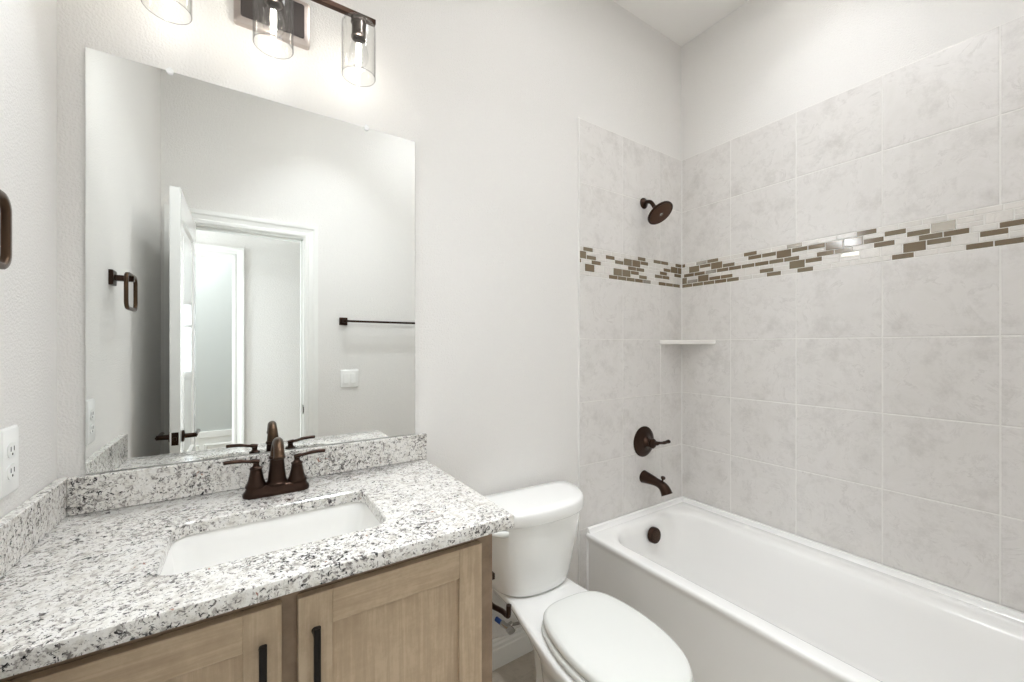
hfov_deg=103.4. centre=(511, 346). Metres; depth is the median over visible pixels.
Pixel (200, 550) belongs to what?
undermount sink
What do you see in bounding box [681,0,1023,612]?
wall
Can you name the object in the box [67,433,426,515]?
backsplash
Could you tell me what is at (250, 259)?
wall mirror
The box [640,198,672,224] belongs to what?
shower head
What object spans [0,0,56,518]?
wall
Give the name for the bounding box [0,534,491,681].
vanity cabinet
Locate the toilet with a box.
[484,481,693,681]
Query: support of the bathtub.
on the floor
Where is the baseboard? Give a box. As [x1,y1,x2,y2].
[492,627,532,670]
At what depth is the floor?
1.67 m
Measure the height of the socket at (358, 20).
0.062 m
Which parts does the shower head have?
arm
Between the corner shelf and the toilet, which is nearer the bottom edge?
the toilet
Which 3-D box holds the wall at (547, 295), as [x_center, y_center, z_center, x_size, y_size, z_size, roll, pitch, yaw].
[-0.089,-0.245,1.751,2.799,3.280,0.132,0,0,-33]
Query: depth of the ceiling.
2.17 m
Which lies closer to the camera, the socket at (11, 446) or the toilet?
the socket at (11, 446)
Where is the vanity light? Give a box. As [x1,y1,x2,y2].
[144,0,375,75]
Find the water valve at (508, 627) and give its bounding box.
[495,617,519,634]
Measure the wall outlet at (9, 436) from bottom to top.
0.132 m
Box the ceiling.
[613,0,748,46]
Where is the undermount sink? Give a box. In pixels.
[160,502,379,575]
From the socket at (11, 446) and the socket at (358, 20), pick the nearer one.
the socket at (11, 446)
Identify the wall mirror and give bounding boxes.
[85,47,414,473]
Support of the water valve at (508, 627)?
attached to the wall at (547, 295)
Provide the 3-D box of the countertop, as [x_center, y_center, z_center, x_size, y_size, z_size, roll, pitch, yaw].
[-0.557,0.388,1.006,0.955,0.124,0.619,0,0,-33]
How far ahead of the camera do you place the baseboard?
1.72 m
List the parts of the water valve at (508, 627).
knob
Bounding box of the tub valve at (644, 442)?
[633,426,670,456]
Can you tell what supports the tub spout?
attached to the wall at (547, 295)
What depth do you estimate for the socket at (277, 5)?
1.16 m
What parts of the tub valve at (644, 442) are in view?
round plate, lever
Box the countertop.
[0,433,513,678]
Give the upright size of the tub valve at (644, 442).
0.166 m
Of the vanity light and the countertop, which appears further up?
the vanity light
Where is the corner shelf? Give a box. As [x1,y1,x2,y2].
[660,340,715,343]
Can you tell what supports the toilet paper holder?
attached to the vanity cabinet
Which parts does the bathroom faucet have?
lever, handle, plate, spout, handle, lever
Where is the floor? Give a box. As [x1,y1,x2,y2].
[492,651,535,681]
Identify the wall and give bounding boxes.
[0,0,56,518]
[57,0,681,639]
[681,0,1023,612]
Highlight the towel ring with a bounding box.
[0,190,11,268]
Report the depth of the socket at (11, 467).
0.79 m
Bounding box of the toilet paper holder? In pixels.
[492,571,511,618]
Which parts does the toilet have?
flush lever, tank lid, tank, bowl, seat, seat lid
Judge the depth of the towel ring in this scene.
0.68 m
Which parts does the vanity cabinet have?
rail, door, panel, handle, handle, door, rail, panel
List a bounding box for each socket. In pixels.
[7,442,16,457]
[7,463,16,479]
[264,0,282,10]
[351,13,366,43]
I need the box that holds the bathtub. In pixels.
[586,496,1023,681]
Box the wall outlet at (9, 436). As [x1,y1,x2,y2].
[0,425,18,499]
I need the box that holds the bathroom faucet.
[223,437,325,499]
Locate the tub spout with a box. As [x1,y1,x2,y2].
[639,470,672,495]
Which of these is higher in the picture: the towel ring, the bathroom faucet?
the towel ring

